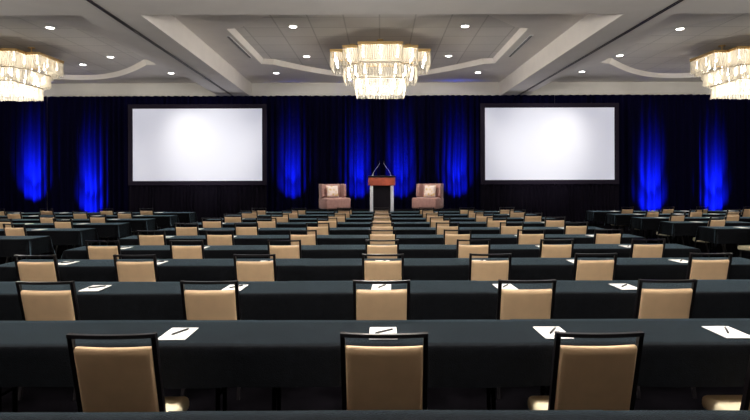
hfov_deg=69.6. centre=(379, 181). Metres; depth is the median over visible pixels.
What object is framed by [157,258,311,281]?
tablecloth
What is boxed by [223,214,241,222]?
banquet chair
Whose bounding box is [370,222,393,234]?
banquet chair
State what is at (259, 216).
tablecloth
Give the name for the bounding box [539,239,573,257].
banquet chair
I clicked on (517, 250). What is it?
tablecloth
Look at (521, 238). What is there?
banquet chair
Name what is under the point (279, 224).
tablecloth
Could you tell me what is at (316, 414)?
tablecloth
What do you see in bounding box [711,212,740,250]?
banquet chair
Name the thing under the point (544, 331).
notepad
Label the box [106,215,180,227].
tablecloth
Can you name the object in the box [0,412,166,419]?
tablecloth
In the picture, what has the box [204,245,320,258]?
tablecloth
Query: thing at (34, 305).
banquet chair
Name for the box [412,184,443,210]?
armchair
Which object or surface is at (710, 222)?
banquet chair
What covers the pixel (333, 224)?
banquet chair
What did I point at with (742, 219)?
tablecloth
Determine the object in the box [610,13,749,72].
ceiling panel
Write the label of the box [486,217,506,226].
banquet chair
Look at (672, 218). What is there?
banquet chair
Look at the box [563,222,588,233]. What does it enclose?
banquet chair
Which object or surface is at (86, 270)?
tablecloth
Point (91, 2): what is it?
track
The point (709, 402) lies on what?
banquet chair
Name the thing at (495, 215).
tablecloth
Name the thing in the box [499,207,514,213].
banquet chair
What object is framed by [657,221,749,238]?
tablecloth
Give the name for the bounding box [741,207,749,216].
banquet chair
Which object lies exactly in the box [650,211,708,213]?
tablecloth
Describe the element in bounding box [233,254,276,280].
banquet chair
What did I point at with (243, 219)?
tablecloth
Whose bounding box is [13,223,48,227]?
tablecloth
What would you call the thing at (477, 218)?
banquet chair
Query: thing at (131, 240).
tablecloth
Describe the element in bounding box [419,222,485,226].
tablecloth
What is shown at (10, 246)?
tablecloth
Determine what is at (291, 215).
banquet chair
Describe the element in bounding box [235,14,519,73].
ceiling panel
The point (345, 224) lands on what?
tablecloth
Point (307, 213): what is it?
tablecloth
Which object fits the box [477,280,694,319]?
tablecloth
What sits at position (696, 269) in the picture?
banquet chair
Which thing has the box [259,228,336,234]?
tablecloth
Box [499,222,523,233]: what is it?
banquet chair
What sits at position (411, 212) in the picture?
tablecloth
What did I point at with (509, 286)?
notepad
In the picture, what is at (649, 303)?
banquet chair
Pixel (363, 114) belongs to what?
drape
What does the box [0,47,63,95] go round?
chandelier
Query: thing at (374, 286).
notepad
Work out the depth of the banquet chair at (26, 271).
5.67 m
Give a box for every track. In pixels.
[86,0,232,95]
[519,0,682,94]
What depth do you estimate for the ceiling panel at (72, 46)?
16.68 m
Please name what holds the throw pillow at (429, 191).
on the armchair at (437, 202)
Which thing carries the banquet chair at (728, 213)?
on the floor
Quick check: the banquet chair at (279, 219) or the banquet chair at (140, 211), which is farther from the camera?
the banquet chair at (140, 211)
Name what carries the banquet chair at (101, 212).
on the floor
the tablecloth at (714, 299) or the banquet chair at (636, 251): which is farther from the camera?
the banquet chair at (636, 251)
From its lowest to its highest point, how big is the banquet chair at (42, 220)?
0.927 m
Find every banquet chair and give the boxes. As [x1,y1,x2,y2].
[0,209,5,215]
[0,218,26,261]
[2,223,40,263]
[6,211,22,218]
[13,255,60,281]
[15,281,80,400]
[38,214,56,222]
[39,208,53,214]
[52,218,75,253]
[66,332,188,411]
[72,211,97,243]
[85,240,121,258]
[88,214,115,245]
[99,208,113,239]
[113,254,158,281]
[116,211,140,236]
[137,230,166,244]
[139,208,160,234]
[169,240,204,258]
[174,223,198,235]
[180,280,240,399]
[201,218,222,227]
[205,230,233,244]
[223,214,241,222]
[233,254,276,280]
[234,223,258,234]
[241,211,257,217]
[251,208,266,214]
[256,218,276,227]
[267,240,301,258]
[270,214,288,221]
[282,210,298,217]
[289,230,316,244]
[291,208,305,214]
[306,223,329,234]
[317,217,337,227]
[327,213,345,221]
[334,210,349,217]
[337,208,351,213]
[340,331,427,409]
[353,280,409,319]
[362,254,403,280]
[365,239,398,257]
[368,230,395,244]
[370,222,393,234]
[372,217,391,226]
[373,210,389,216]
[373,213,390,220]
[374,207,388,212]
[419,207,433,213]
[422,210,438,217]
[426,213,443,221]
[430,217,449,226]
[435,222,459,234]
[443,229,471,244]
[456,239,490,257]
[459,207,474,213]
[467,210,483,217]
[468,253,511,280]
[475,213,493,221]
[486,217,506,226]
[496,279,556,398]
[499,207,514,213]
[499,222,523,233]
[509,210,525,216]
[516,229,545,243]
[523,213,542,221]
[528,331,644,409]
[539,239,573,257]
[544,217,565,226]
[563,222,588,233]
[572,253,617,279]
[593,229,622,243]
[611,207,633,234]
[629,239,665,257]
[633,279,697,398]
[635,209,659,243]
[651,207,674,237]
[656,212,685,245]
[677,209,703,243]
[685,206,708,236]
[686,252,732,279]
[693,216,726,256]
[702,358,749,409]
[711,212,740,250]
[727,209,740,215]
[738,245,749,257]
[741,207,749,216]
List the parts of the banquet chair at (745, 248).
seat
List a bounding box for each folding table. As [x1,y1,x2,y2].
[0,387,226,411]
[272,387,495,410]
[640,230,699,247]
[670,235,737,255]
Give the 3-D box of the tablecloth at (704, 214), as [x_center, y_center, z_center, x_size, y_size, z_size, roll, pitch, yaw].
[8.988,1.031,14.970,1.735,0.288,0.637,0,0,0]
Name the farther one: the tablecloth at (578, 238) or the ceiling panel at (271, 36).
the ceiling panel at (271, 36)
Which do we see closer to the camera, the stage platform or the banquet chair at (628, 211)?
the banquet chair at (628, 211)
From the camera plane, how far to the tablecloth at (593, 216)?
16.15 m
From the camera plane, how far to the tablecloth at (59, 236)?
10.29 m
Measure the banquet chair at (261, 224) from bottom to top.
0.927 m
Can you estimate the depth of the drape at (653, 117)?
21.59 m
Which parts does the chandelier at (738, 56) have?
plate, tier frame, tier frame, tier frame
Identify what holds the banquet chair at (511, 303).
on the floor
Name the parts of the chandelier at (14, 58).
tier frame, tier frame, plate, tier frame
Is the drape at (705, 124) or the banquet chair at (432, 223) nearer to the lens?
the banquet chair at (432, 223)
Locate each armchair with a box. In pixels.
[319,184,350,211]
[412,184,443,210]
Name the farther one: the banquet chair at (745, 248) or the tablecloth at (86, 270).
the banquet chair at (745, 248)
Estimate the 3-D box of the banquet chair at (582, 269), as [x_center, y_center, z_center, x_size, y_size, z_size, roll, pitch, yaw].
[2.265,1.208,5.869,0.484,0.927,0.473,0,0,-1]
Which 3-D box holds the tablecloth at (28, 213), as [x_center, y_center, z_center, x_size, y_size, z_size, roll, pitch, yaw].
[-10.012,1.085,16.450,1.735,0.288,0.632,0,0,0]
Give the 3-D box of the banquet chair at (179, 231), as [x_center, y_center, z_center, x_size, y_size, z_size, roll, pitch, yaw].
[-3.598,1.226,10.239,0.484,0.927,0.473,0,0,0]
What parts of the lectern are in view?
panel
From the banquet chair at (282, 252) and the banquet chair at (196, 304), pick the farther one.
the banquet chair at (282, 252)
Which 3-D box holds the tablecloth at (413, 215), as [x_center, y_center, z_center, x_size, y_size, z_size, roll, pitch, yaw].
[1.733,1.023,14.970,1.735,0.233,0.625,0,0,0]
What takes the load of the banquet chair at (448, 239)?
on the floor
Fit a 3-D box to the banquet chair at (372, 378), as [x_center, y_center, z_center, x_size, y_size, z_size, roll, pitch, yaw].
[0.026,1.215,2.909,0.484,0.927,0.473,0,0,1]
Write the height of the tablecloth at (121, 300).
0.233 m
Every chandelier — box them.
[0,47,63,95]
[330,39,430,93]
[690,45,749,93]
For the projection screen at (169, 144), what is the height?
4.730 m
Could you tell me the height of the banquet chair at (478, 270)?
0.927 m
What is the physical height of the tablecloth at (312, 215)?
0.232 m
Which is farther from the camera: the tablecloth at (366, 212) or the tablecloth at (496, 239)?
the tablecloth at (366, 212)
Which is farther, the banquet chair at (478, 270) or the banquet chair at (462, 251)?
the banquet chair at (462, 251)
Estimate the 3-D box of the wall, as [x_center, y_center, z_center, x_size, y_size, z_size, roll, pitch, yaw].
[-0.004,-1.370,22.100,35.200,6.090,0.200,0,0,0]
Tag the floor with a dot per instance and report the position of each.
(34, 399)
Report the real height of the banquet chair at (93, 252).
0.927 m
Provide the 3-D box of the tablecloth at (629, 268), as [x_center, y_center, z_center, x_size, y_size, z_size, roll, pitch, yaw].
[3.475,1.046,6.170,1.813,0.286,0.700,0,0,0]
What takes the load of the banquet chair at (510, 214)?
on the floor
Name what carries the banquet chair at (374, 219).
on the floor
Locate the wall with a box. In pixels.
[0,82,749,210]
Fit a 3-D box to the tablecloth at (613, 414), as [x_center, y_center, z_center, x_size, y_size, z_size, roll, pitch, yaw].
[1.733,1.025,1.875,1.735,0.233,0.622,0,0,0]
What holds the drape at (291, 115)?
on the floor
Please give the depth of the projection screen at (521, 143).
21.05 m
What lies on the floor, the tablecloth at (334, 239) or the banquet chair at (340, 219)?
the banquet chair at (340, 219)
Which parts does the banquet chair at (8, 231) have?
frame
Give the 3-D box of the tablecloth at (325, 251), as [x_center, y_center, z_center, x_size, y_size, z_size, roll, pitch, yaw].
[0.023,1.028,7.580,1.735,0.232,0.626,0,0,0]
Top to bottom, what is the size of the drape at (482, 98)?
5.110 m
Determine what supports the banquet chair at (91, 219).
on the floor
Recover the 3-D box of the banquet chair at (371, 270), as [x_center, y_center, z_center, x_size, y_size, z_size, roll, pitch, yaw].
[0.035,1.215,5.869,0.484,0.927,0.473,0,0,1]
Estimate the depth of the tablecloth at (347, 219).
13.18 m
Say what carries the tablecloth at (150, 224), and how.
on the folding table
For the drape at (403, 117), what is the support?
on the floor
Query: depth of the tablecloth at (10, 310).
4.55 m
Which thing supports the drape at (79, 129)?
on the floor
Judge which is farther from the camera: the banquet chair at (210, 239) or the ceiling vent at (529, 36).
the ceiling vent at (529, 36)
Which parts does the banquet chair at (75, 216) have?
frame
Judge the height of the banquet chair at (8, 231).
0.927 m
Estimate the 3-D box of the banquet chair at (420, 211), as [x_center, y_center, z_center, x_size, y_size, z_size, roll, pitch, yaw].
[1.374,1.211,16.108,0.484,0.927,0.473,0,0,-1]
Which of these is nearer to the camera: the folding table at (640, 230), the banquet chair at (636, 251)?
the banquet chair at (636, 251)
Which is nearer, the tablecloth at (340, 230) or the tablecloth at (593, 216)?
the tablecloth at (340, 230)
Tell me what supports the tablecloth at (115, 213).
on the folding table
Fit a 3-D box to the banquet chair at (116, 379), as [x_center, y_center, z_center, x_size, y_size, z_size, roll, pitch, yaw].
[-1.342,1.219,2.909,0.484,0.927,0.473,0,0,-1]
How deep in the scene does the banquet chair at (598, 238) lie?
8.53 m
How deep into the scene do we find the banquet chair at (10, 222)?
11.49 m
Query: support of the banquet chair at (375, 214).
on the floor
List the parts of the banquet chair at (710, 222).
frame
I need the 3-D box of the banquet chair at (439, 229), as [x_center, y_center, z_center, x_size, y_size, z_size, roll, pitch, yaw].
[1.254,1.211,10.239,0.484,0.927,0.473,0,0,-1]
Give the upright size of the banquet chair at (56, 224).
0.927 m
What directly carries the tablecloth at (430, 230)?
on the folding table
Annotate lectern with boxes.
[368,161,395,210]
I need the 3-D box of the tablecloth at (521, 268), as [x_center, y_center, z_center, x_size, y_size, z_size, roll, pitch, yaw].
[1.733,1.022,6.180,1.735,0.232,0.626,0,0,0]
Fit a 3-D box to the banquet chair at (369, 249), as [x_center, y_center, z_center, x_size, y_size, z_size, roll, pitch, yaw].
[0.031,1.215,7.269,0.484,0.927,0.473,0,0,0]
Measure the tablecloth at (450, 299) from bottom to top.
0.233 m
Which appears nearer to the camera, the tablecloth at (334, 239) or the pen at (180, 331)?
the pen at (180, 331)
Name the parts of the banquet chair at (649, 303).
leg, frame, leg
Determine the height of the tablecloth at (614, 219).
0.349 m
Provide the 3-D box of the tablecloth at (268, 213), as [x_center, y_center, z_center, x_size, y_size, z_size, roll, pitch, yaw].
[-3.427,1.063,16.460,1.809,0.283,0.712,0,0,0]
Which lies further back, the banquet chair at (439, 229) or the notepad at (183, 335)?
the banquet chair at (439, 229)
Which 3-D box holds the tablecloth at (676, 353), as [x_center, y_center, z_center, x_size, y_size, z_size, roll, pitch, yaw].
[1.733,1.023,3.300,1.735,0.233,0.625,0,0,0]
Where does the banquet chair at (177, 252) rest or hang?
on the floor
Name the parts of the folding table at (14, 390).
leg frame, leg frame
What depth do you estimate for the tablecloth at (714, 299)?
4.41 m
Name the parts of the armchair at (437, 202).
seat, backrest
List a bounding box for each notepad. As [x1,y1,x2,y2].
[58,261,79,264]
[79,285,111,290]
[158,328,197,339]
[222,285,247,290]
[369,327,396,339]
[371,284,390,289]
[492,284,516,288]
[533,327,573,338]
[609,284,636,289]
[668,259,687,262]
[701,326,749,337]
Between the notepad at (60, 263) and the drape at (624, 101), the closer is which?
the notepad at (60, 263)
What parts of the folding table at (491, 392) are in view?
leg frame, leg frame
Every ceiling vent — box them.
[226,36,251,57]
[508,35,532,56]
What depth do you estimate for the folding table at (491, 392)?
3.35 m
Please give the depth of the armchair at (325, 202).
18.20 m
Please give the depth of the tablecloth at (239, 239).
8.78 m
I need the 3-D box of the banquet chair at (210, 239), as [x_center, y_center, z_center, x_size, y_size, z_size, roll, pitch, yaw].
[-2.536,1.222,8.729,0.484,0.927,0.473,0,0,0]
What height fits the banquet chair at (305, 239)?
0.927 m
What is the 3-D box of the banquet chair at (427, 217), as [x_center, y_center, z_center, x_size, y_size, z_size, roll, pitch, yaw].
[1.319,1.211,13.129,0.484,0.927,0.473,0,0,1]
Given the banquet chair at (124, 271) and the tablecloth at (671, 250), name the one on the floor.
the banquet chair at (124, 271)
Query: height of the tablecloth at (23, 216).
0.287 m
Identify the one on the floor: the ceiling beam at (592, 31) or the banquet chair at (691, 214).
the banquet chair at (691, 214)
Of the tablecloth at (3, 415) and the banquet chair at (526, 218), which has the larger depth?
the banquet chair at (526, 218)
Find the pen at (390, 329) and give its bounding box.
[375,328,392,332]
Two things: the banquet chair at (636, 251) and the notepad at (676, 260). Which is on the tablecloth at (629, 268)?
the notepad at (676, 260)
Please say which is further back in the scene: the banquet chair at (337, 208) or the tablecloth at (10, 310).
the banquet chair at (337, 208)
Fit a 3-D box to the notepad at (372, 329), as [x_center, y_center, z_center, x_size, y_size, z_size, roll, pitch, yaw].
[0.019,0.908,3.245,0.165,0.005,0.250,0,0,0]
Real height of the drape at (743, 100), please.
5.110 m
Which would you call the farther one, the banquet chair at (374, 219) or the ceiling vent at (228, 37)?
the ceiling vent at (228, 37)
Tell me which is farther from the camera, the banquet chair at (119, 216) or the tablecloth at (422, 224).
the banquet chair at (119, 216)
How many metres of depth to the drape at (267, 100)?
21.59 m
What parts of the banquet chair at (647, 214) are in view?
frame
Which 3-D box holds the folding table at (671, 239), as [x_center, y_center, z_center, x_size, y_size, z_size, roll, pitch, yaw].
[7.279,1.277,12.050,1.700,0.752,0.530,0,0,0]
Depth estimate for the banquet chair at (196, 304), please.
4.16 m
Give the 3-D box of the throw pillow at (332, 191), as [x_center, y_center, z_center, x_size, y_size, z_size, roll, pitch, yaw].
[-1.638,0.323,18.584,0.430,0.398,0.212,0,0,-26]
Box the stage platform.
[280,208,477,211]
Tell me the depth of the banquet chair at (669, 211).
15.89 m
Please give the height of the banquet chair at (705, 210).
0.927 m
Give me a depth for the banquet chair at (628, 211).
15.94 m
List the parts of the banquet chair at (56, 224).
frame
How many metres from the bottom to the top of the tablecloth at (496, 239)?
0.233 m
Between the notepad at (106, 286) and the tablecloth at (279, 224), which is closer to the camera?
the notepad at (106, 286)
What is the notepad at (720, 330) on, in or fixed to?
on the tablecloth at (676, 353)
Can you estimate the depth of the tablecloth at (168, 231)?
10.28 m
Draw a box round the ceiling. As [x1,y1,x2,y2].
[0,13,749,83]
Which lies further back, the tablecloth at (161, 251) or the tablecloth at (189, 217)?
the tablecloth at (189, 217)
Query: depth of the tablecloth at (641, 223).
13.18 m
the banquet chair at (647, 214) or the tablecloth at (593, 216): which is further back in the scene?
the tablecloth at (593, 216)
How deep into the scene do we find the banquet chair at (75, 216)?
14.42 m
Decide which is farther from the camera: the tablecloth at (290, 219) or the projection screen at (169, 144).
the projection screen at (169, 144)
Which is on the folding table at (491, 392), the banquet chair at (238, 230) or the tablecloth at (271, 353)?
the tablecloth at (271, 353)
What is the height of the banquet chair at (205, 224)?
0.927 m
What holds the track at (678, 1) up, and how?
attached to the ceiling beam at (592, 31)
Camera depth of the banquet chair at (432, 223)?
11.50 m
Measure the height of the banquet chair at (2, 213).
0.927 m
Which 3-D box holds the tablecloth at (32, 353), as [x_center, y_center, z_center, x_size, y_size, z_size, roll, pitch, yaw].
[-1.687,1.032,3.300,1.735,0.232,0.626,0,0,0]
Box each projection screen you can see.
[128,104,266,224]
[480,103,618,223]
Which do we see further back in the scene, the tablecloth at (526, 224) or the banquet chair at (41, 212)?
the banquet chair at (41, 212)
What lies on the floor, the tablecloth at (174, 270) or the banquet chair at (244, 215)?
the banquet chair at (244, 215)
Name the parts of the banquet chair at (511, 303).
leg, frame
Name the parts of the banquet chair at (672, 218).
frame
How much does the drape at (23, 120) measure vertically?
5.110 m
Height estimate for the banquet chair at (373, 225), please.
0.927 m
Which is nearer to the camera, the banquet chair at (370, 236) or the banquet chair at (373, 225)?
the banquet chair at (370, 236)
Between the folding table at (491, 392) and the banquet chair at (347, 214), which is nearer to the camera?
the folding table at (491, 392)
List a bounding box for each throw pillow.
[326,186,338,196]
[424,185,435,196]
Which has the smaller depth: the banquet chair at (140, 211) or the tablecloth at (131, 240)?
the tablecloth at (131, 240)
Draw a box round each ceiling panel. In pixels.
[0,16,144,74]
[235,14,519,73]
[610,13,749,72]
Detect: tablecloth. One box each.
[0,215,52,218]
[0,228,99,246]
[0,236,55,258]
[0,259,164,281]
[0,282,103,320]
[0,320,255,388]
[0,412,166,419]
[5,219,79,222]
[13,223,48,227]
[18,212,82,214]
[37,223,132,238]
[43,215,113,218]
[61,245,205,258]
[74,212,135,214]
[74,218,157,233]
[76,281,287,319]
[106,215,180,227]
[116,235,205,245]
[132,212,197,222]
[155,228,234,235]
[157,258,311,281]
[161,410,611,419]
[183,222,255,227]
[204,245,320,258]
[205,218,270,222]
[222,215,281,217]
[233,320,535,387]
[234,235,331,244]
[237,212,290,214]
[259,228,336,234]
[277,222,343,227]
[277,280,488,319]
[289,218,327,221]
[299,214,350,217]
[305,258,458,280]
[306,212,336,214]
[317,245,445,258]
[330,235,432,244]
[336,227,426,234]
[342,222,419,226]
[346,218,415,221]
[350,214,411,217]
[352,211,409,213]
[409,211,458,213]
[411,214,467,217]
[416,218,474,221]
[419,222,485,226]
[424,227,499,234]
[431,234,516,244]
[442,244,557,257]
[453,258,618,279]
[474,211,523,213]
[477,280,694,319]
[484,214,538,216]
[493,217,556,221]
[507,222,578,226]
[510,318,749,387]
[523,227,607,233]
[545,234,646,243]
[558,244,701,257]
[584,211,649,222]
[600,257,749,279]
[603,410,749,419]
[604,213,679,227]
[629,217,713,232]
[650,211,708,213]
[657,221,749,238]
[669,280,749,318]
[678,213,742,216]
[695,226,749,246]
[706,217,749,221]
[708,210,741,212]
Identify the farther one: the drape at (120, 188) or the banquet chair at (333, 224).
the drape at (120, 188)
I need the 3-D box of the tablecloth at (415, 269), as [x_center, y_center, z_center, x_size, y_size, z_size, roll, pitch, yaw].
[0.023,1.030,6.180,1.735,0.232,0.632,0,0,0]
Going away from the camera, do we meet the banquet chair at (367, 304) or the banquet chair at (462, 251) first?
the banquet chair at (367, 304)
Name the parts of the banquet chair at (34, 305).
leg, frame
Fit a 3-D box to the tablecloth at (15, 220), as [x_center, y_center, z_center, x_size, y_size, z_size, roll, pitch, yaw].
[-8.302,1.082,13.470,1.735,0.287,0.623,0,0,0]
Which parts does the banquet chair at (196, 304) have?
frame, leg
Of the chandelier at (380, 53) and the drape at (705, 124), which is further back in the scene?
the drape at (705, 124)
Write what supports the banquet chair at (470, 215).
on the floor
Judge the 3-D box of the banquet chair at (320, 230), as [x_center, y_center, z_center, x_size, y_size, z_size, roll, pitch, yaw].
[-1.157,1.218,10.239,0.484,0.927,0.473,0,0,0]
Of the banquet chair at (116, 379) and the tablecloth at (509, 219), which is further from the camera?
the tablecloth at (509, 219)
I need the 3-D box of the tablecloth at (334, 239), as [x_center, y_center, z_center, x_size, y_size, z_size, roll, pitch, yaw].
[0.023,1.030,9.070,1.735,0.233,0.622,0,0,0]
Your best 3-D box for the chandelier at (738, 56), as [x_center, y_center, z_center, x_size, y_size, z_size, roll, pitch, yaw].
[11.490,-3.467,16.800,2.980,1.560,2.980,0,0,0]
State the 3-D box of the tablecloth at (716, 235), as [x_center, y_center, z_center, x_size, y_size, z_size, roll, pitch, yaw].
[7.248,1.064,10.580,1.796,0.349,0.695,0,0,0]
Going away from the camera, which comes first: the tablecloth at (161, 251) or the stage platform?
the tablecloth at (161, 251)
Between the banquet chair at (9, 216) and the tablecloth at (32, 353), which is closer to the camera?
the tablecloth at (32, 353)
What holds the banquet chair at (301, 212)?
on the floor
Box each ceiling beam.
[0,0,749,15]
[80,15,251,95]
[499,14,672,94]
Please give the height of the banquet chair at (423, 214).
0.927 m
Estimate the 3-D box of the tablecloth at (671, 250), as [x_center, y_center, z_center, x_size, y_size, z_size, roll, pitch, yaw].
[3.475,1.043,7.590,1.813,0.285,0.720,0,0,0]
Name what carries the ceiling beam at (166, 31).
attached to the ceiling
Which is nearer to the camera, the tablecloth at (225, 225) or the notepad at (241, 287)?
the notepad at (241, 287)
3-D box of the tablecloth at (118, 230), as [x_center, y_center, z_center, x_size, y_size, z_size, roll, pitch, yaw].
[-6.561,1.104,12.047,1.801,0.346,0.696,0,0,0]
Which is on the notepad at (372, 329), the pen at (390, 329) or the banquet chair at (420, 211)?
the pen at (390, 329)
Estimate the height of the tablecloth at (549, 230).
0.285 m
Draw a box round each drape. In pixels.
[0,96,46,212]
[47,96,111,211]
[112,96,189,211]
[189,96,271,211]
[272,95,310,211]
[311,95,344,208]
[345,95,381,208]
[382,95,425,208]
[425,95,478,209]
[479,95,554,209]
[555,94,630,210]
[631,94,676,210]
[676,94,735,210]
[736,94,749,209]
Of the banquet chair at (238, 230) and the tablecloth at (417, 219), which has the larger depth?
the tablecloth at (417, 219)
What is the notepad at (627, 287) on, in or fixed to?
on the tablecloth at (574, 299)
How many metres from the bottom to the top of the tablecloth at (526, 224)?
0.286 m
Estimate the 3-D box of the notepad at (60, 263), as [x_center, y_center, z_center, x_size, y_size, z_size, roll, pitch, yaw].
[-3.561,0.918,6.125,0.165,0.005,0.250,0,0,2]
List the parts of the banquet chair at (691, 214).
frame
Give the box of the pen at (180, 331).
[171,328,188,334]
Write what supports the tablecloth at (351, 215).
on the folding table
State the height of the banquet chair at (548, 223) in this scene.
0.927 m
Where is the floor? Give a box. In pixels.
[0,224,749,411]
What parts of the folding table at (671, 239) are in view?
leg frame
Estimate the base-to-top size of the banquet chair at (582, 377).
0.927 m
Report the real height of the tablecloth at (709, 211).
0.287 m
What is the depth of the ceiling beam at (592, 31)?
14.54 m
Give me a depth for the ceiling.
18.82 m
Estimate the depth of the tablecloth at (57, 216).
14.68 m
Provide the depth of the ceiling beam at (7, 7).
10.72 m
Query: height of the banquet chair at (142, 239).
0.927 m
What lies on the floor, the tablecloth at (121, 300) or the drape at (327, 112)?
the drape at (327, 112)
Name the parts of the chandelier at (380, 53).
plate, tier frame, tier frame, tier frame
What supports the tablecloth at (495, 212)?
on the folding table
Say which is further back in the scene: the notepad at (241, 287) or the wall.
the wall
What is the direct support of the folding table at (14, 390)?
on the floor
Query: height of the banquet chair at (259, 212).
0.927 m
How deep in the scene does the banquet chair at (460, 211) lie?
15.90 m
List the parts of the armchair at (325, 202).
backrest, seat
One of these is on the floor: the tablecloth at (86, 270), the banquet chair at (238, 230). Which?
the banquet chair at (238, 230)
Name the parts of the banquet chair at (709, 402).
seat, frame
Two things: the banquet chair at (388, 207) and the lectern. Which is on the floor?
the banquet chair at (388, 207)
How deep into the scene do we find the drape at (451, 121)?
21.55 m
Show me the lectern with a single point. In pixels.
(381, 186)

